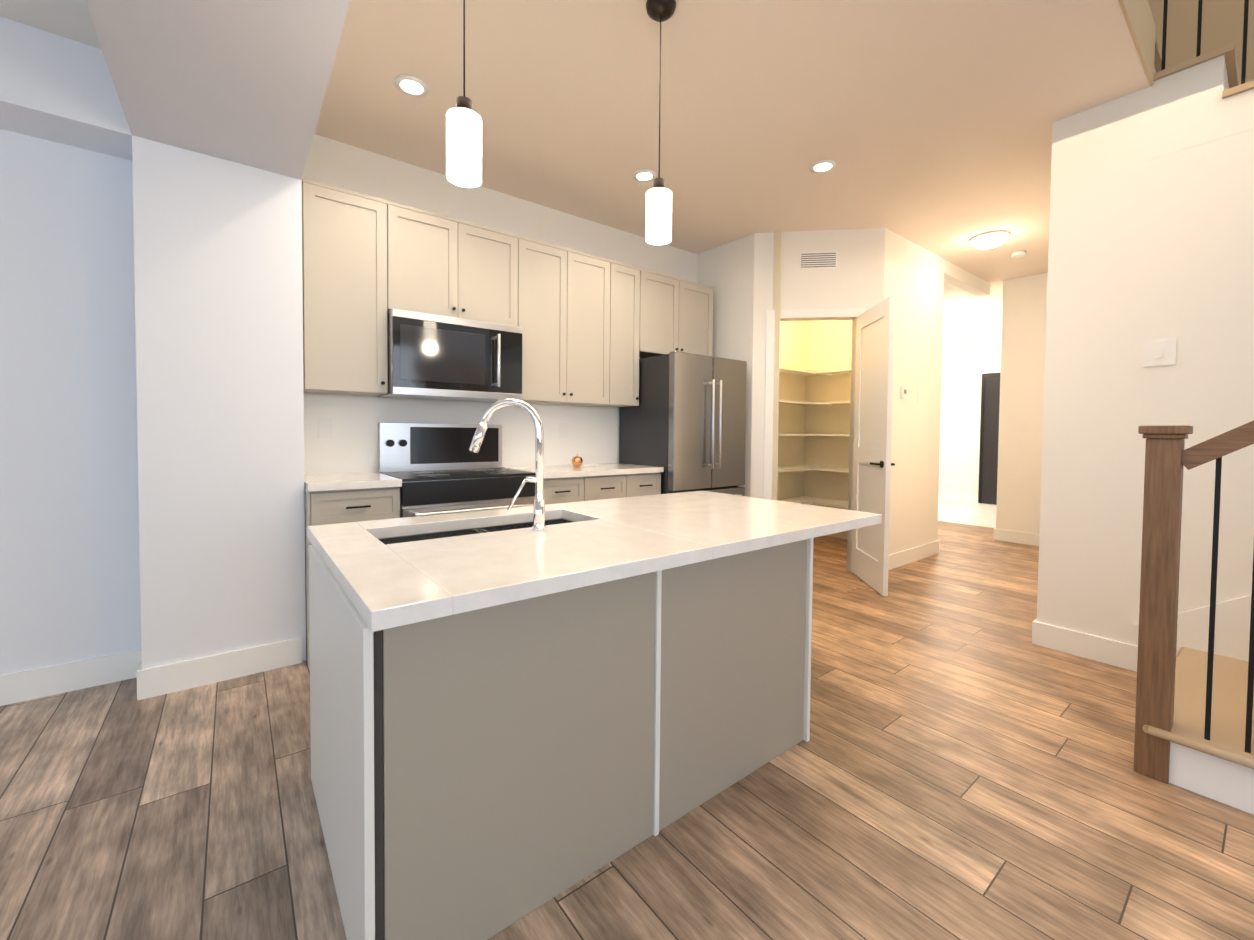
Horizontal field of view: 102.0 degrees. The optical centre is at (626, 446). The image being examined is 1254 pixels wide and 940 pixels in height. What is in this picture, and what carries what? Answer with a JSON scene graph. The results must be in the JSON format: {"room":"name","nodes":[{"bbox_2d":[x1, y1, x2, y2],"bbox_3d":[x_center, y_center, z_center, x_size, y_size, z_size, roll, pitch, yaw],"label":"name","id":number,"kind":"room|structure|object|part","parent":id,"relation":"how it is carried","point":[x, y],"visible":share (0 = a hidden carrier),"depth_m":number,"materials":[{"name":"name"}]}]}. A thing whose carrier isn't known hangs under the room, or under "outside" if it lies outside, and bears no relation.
{"room":"kitchen","nodes":[
{"label":"kitchen","id":0,"kind":"room"},
{"bbox_2d":[0,0,101,48],"bbox_3d":[-3.409,-1.831,-1.695,6.732,0.400,12.000,-1,2,-38],"label":"ceiling","id":1,"kind":"structure","parent":0,"point":[70,19],"depth_m":2.04,"materials":[{"name":"white paint"}]},
{"bbox_2d":[0,16,131,159],"bbox_3d":[-4.974,-1.535,0.330,6.732,0.335,0.300,-1,2,-38],"label":"beam","id":2,"kind":"structure","parent":1,"relation":"attached to","point":[57,88],"depth_m":2.16,"materials":[{"name":"white paint"}]},
{"bbox_2d":[0,129,140,674],"bbox_3d":[-5.114,-0.259,0.532,6.732,2.900,0.120,-1,2,-38],"label":"wall","id":3,"kind":"structure","parent":0,"point":[69,550],"depth_m":2.38,"materials":[{"name":"white paint"}]},
{"bbox_2d":[132,135,305,668],"bbox_3d":[-2.174,-0.386,2.757,0.644,3.080,0.640,-1,2,-38],"label":"wall","id":4,"kind":"structure","parent":0,"point":[219,322],"depth_m":2.49,"materials":[{"name":"white paint"}]},
{"bbox_2d":[302,134,697,462],"bbox_3d":[-0.655,-0.416,4.264,3.604,3.080,0.120,-1,2,-38],"label":"wall","id":5,"kind":"structure","parent":0,"point":[331,162],"depth_m":3.80,"materials":[{"name":"white paint"}]},
{"bbox_2d":[302,178,401,395],"bbox_3d":[-1.723,-0.923,3.138,0.500,1.180,0.318,-1,2,-38],"label":"upper cabinet","id":6,"kind":"object","parent":5,"relation":"attached to","point":[352,241],"depth_m":3.00,"materials":[{"name":"beige wood"}]},
{"bbox_2d":[402,204,521,326],"bbox_3d":[-1.226,-1.190,3.513,0.870,0.660,0.318,-1,2,-38],"label":"upper cabinet","id":7,"kind":"object","parent":5,"relation":"attached to","point":[452,267],"depth_m":3.39,"materials":[{"name":"beige wood"}]},
{"bbox_2d":[378,308,521,401],"bbox_3d":[-1.185,-0.585,3.463,0.852,0.515,0.479,-1,2,-38],"label":"microwave","id":8,"kind":"object","parent":7,"relation":"attached to","point":[434,357],"visible":0.94,"depth_m":3.29,"materials":[{"name":"metal"}]},
{"bbox_2d":[522,236,617,405],"bbox_3d":[-0.560,-0.939,4.039,0.942,1.180,0.318,-1,2,-38],"label":"upper cabinet","id":9,"kind":"object","parent":5,"relation":"attached to","point":[595,328],"depth_m":3.92,"materials":[{"name":"beige wood"}]},
{"bbox_2d":[606,262,649,406],"bbox_3d":[-0.111,-0.945,4.387,0.436,1.180,0.318,-1,2,-38],"label":"upper cabinet","id":10,"kind":"object","parent":5,"relation":"attached to","point":[633,281],"depth_m":4.31,"materials":[{"name":"beige wood"}]},
{"bbox_2d":[646,270,712,357],"bbox_3d":[0.375,-1.186,4.755,0.908,0.710,0.318,-1,2,-38],"label":"upper cabinet","id":11,"kind":"object","parent":5,"relation":"attached to","point":[680,318],"depth_m":4.63,"materials":[{"name":"beige wood"}]},
{"bbox_2d":[0,521,1253,939],"bbox_3d":[-0.090,1.283,0.989,15.200,0.120,12.000,-1,2,-38],"label":"floor","id":12,"kind":"structure","parent":0,"point":[958,765],"depth_m":1.66,"materials":[{"name":"brown wood"}]},
{"bbox_2d":[304,486,401,666],"bbox_3d":[-1.678,0.686,3.039,0.456,0.930,0.618,-1,2,-38],"label":"base cabinet","id":13,"kind":"object","parent":12,"relation":"on","point":[324,507],"depth_m":2.75,"materials":[{"name":"beige wood"}]},
{"bbox_2d":[304,470,401,493],"bbox_3d":[-1.664,0.201,3.013,0.456,0.040,0.648,-1,2,-38],"label":"countertop","id":14,"kind":"structure","parent":13,"relation":"on","point":[367,479],"depth_m":2.83,"materials":[{"name":"white stone"}]},
{"bbox_2d":[378,423,534,517],"bbox_3d":[-1.119,0.495,3.396,0.856,1.300,0.703,-1,2,-38],"label":"range","id":15,"kind":"object","parent":12,"relation":"on","point":[437,469],"visible":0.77,"depth_m":3.38,"materials":[{"name":"metal"}]},
{"bbox_2d":[308,538,812,939],"bbox_3d":[-0.198,0.774,1.942,1.640,0.842,0.978,-1,2,-38],"label":"kitchen island","id":16,"kind":"object","parent":12,"relation":"on","point":[517,714],"depth_m":1.35,"materials":[{"name":"beige wood"}]},
{"bbox_2d":[307,491,881,633],"bbox_3d":[-0.020,0.328,2.126,2.135,0.043,1.136,-1,2,-38],"label":"island countertop","id":17,"kind":"structure","parent":16,"relation":"on","point":[394,585],"depth_m":1.62,"materials":[{"name":"white stone"}]},
{"bbox_2d":[375,514,582,541],"bbox_3d":[-0.541,0.448,2.012,0.840,0.224,0.316,-1,2,-38],"label":"sink","id":18,"kind":"object","parent":17,"relation":"in","point":[408,535],"depth_m":2.09,"materials":[{"name":"metal"}]},
{"bbox_2d":[469,398,550,529],"bbox_3d":[-0.447,0.064,1.899,0.225,0.489,0.226,-1,2,-38],"label":"faucet","id":19,"kind":"object","parent":17,"relation":"on","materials":[{"name":"silver metal"}]},
{"bbox_2d":[543,474,635,519],"bbox_3d":[-0.479,0.670,3.968,0.841,0.930,0.618,-1,2,-38],"label":"base cabinet","id":20,"kind":"object","parent":12,"relation":"on","point":[609,486],"depth_m":3.72,"materials":[{"name":"beige wood"}]},
{"bbox_2d":[502,462,663,477],"bbox_3d":[-0.349,0.184,4.033,1.138,0.040,0.648,-1,2,-38],"label":"countertop","id":21,"kind":"structure","parent":20,"relation":"on","point":[587,469],"depth_m":3.89,"materials":[{"name":"white stone"}]},
{"bbox_2d":[572,454,582,466],"bbox_3d":[-0.403,0.111,4.098,0.092,0.101,0.091,-1,2,-38],"label":"apple","id":22,"kind":"object","parent":21,"relation":"on","point":[577,460],"visible":1,"depth_m":4.06,"materials":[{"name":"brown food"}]},
{"bbox_2d":[636,474,660,495],"bbox_3d":[-0.078,0.665,4.279,0.419,0.930,0.618,-1,2,-38],"label":"base cabinet","id":23,"kind":"object","parent":12,"relation":"on","point":[646,484],"depth_m":4.07,"materials":[{"name":"beige wood"}]},
{"bbox_2d":[619,351,746,495],"bbox_3d":[0.518,0.176,4.592,0.886,1.900,0.791,-1,2,-38],"label":"fridge","id":24,"kind":"object","parent":12,"relation":"on","point":[683,423],"visible":0.62,"depth_m":4.27,"materials":[{"name":"metal"}]},
{"bbox_2d":[1133,420,1253,814],"bbox_3d":[3.632,-0.742,0.545,1.174,4.019,4.454,-1,2,-38],"label":"stair railing","id":25,"kind":"object","parent":12,"relation":"on","point":[1194,722],"visible":1,"depth_m":1.84,"materials":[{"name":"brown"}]},
{"bbox_3d":[3.288,-0.829,0.137,0.060,3.826,4.236,-1,2,-38],"label":"railing","id":26,"kind":"part","parent":25,"relation":"part of","materials":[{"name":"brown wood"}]},
{"bbox_2d":[314,0,1149,319],"bbox_3d":[3.942,-2.059,3.999,11.868,0.300,12.000,-1,2,-38],"label":"ceiling","id":27,"kind":"structure","parent":0,"point":[926,124],"depth_m":2.82,"materials":[{"name":"beige paint"}]},
{"bbox_2d":[85,0,350,179],"bbox_3d":[0.607,-1.542,-0.850,0.644,0.515,8.399,-1,2,-38],"label":"ceiling bulkhead","id":28,"kind":"structure","parent":27,"relation":"attached to","point":[244,82],"depth_m":1.86,"materials":[{"name":"white paint"}]},
{"bbox_2d":[394,75,428,96],"bbox_3d":[-1.143,-1.910,2.693,0.170,0.009,0.170,-1,2,-38],"label":"recessed light","id":29,"kind":"object","parent":27,"relation":"in","point":[410,85],"visible":1,"depth_m":2.69,"materials":[{"name":"white"}]},
{"bbox_2d":[446,0,481,187],"bbox_3d":[-0.536,-1.384,1.669,0.130,0.995,0.130,-1,2,-38],"label":"pendant light","id":30,"kind":"object","parent":27,"relation":"hanging from","point":[463,144],"visible":1,"depth_m":1.64,"materials":[{"name":"white glass"}]},
{"bbox_2d":[633,169,655,181],"bbox_3d":[0.124,-1.925,3.612,0.170,0.009,0.170,-1,2,-38],"label":"recessed light","id":31,"kind":"object","parent":27,"relation":"in","point":[644,175],"visible":0.98,"depth_m":3.60,"materials":[{"name":"white"}]},
{"bbox_2d":[646,0,675,244],"bbox_3d":[0.141,-1.393,2.187,0.130,0.995,0.130,-1,2,-38],"label":"pendant light","id":32,"kind":"object","parent":27,"relation":"hanging from","point":[658,212],"visible":1,"depth_m":2.16,"materials":[{"name":"white glass"}]},
{"bbox_2d":[810,160,835,172],"bbox_3d":[1.339,-1.911,3.465,0.170,0.009,0.170,-1,2,-38],"label":"recessed light","id":33,"kind":"object","parent":27,"relation":"in","point":[822,166],"visible":1,"depth_m":3.46,"materials":[{"name":"white"}]},
{"bbox_2d":[970,230,1009,248],"bbox_3d":[3.337,-1.884,4.675,0.300,0.098,0.300,-1,2,-38],"label":"light","id":34,"kind":"object","parent":27,"relation":"attached to","point":[989,239],"visible":1,"depth_m":4.60,"materials":[{"name":"white"}]},
{"bbox_2d":[1011,250,1025,257],"bbox_3d":[3.915,-1.922,5.071,0.120,0.035,0.120,-1,2,-38],"label":"smoke detector","id":35,"kind":"object","parent":27,"relation":"attached to","point":[1018,254],"visible":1,"depth_m":5.05,"materials":[{"name":"white plastic"}]},
{"bbox_2d":[772,230,851,538],"bbox_3d":[1.966,-0.423,5.334,1.848,3.079,1.398,-1,2,-38],"label":"wall","id":36,"kind":"structure","parent":0,"point":[817,345],"depth_m":6.19,"materials":[{"name":"beige paint"}]},
{"bbox_2d":[751,228,884,571],"bbox_3d":[1.721,-0.406,4.667,1.131,3.080,0.120,1,2,7],"label":"wall","id":37,"kind":"structure","parent":0,"point":[855,279],"depth_m":4.59,"materials":[{"name":"white paint"}]},
{"bbox_2d":[763,308,865,572],"bbox_3d":[1.698,-0.054,4.670,0.860,2.375,0.138,1,2,7],"label":"door frame","id":38,"kind":"structure","parent":37,"relation":"attached to","point":[769,367],"depth_m":4.63,"materials":[{"name":"white"}]},
{"bbox_2d":[798,251,837,269],"bbox_3d":[1.720,-1.674,4.563,0.340,0.160,0.016,1,2,7],"label":"air vent","id":39,"kind":"object","parent":37,"relation":"in","point":[821,260],"visible":1,"depth_m":4.56,"materials":[{"name":"white metal"}]},
{"bbox_2d":[851,296,894,595],"bbox_3d":[2.021,-0.004,4.206,0.506,2.283,0.540,-1,2,-38],"label":"door leaf","id":40,"kind":"structure","parent":37,"relation":"in","point":[872,464],"depth_m":4.12,"materials":[{"name":"white paint"},{"name":"black metal"}]},
{"bbox_2d":[884,228,944,554],"bbox_3d":[2.748,-0.406,4.979,1.290,3.080,0.120,-1,2,-38],"label":"wall","id":41,"kind":"structure","parent":0,"point":[914,279],"depth_m":4.94,"materials":[{"name":"white paint"}]},
{"bbox_2d":[900,387,907,398],"bbox_3d":[2.607,-0.507,4.775,0.100,0.110,0.024,-1,2,-38],"label":"wall thermostat","id":42,"kind":"object","parent":41,"relation":"attached to","point":[903,392],"visible":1,"depth_m":4.75,"materials":[{"name":"white plastic"}]},
{"bbox_2d":[938,499,996,527],"bbox_3d":[6.035,1.130,8.265,3.400,0.120,8.000,-1,2,-38],"label":"floor","id":43,"kind":"structure","parent":0,"point":[971,513],"depth_m":8.13,"materials":[{"name":"white tile"}]},
{"bbox_2d":[939,344,1000,494],"bbox_3d":[6.659,-0.495,9.326,0.120,3.080,5.000,-1,2,-38],"label":"wall","id":44,"kind":"structure","parent":0,"point":[964,369],"depth_m":9.61,"materials":[{"name":"white paint"}]},
{"bbox_2d":[978,372,999,504],"bbox_3d":[6.823,-0.134,8.972,0.059,2.380,0.980,-1,2,-38],"label":"front door","id":45,"kind":"structure","parent":44,"relation":"in","point":[989,433],"depth_m":9.23,"materials":[{"name":"black"}]},
{"bbox_2d":[942,311,1001,349],"bbox_3d":[5.038,-1.786,8.130,0.120,0.460,2.830,-1,2,-38],"label":"header","id":46,"kind":"object","parent":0,"point":[974,330],"visible":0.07,"depth_m":7.74,"materials":[{"name":"white paint"}]},
{"bbox_2d":[697,0,1253,645],"bbox_3d":[3.892,-0.994,2.047,1.120,4.442,8.920,-1,2,-38],"label":"wall","id":47,"kind":"structure","parent":0,"point":[1151,228],"depth_m":2.70,"materials":[{"name":"white paint"}]},
{"bbox_2d":[1119,0,1155,85],"bbox_3d":[2.334,-2.024,2.326,1.020,0.302,0.011,-1,2,-38],"label":"trim","id":48,"kind":"structure","parent":47,"relation":"attached to","point":[1138,16],"depth_m":2.43,"materials":[{"name":"beige paint"}]},
{"bbox_2d":[1142,339,1176,366],"bbox_3d":[2.757,-0.484,2.628,0.013,0.130,0.120,-1,2,-38],"label":"thermostat","id":49,"kind":"object","parent":47,"relation":"attached to","point":[1160,353],"visible":1,"depth_m":2.62,"materials":[{"name":"white plastic"}]},
{"bbox_2d":[996,272,1047,533],"bbox_3d":[4.856,-0.406,5.614,0.120,3.080,1.200,-1,2,-38],"label":"wall","id":50,"kind":"structure","parent":0,"point":[1023,339],"depth_m":5.88,"materials":[{"name":"white paint"}]},
{"bbox_2d":[944,260,989,296],"bbox_3d":[3.804,-1.889,5.745,1.350,0.140,0.120,-1,2,-38],"label":"header","id":51,"kind":"object","parent":50,"relation":"attached to","point":[962,279],"visible":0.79,"depth_m":5.69,"materials":[{"name":"white paint"}]},
{"bbox_2d":[1148,0,1253,84],"bbox_3d":[5.273,-3.087,1.165,0.014,2.500,5.950,-1,2,-38],"label":"wall","id":52,"kind":"structure","parent":0,"point":[1222,22],"depth_m":3.22,"materials":[{"name":"beige paint"}]}
]}

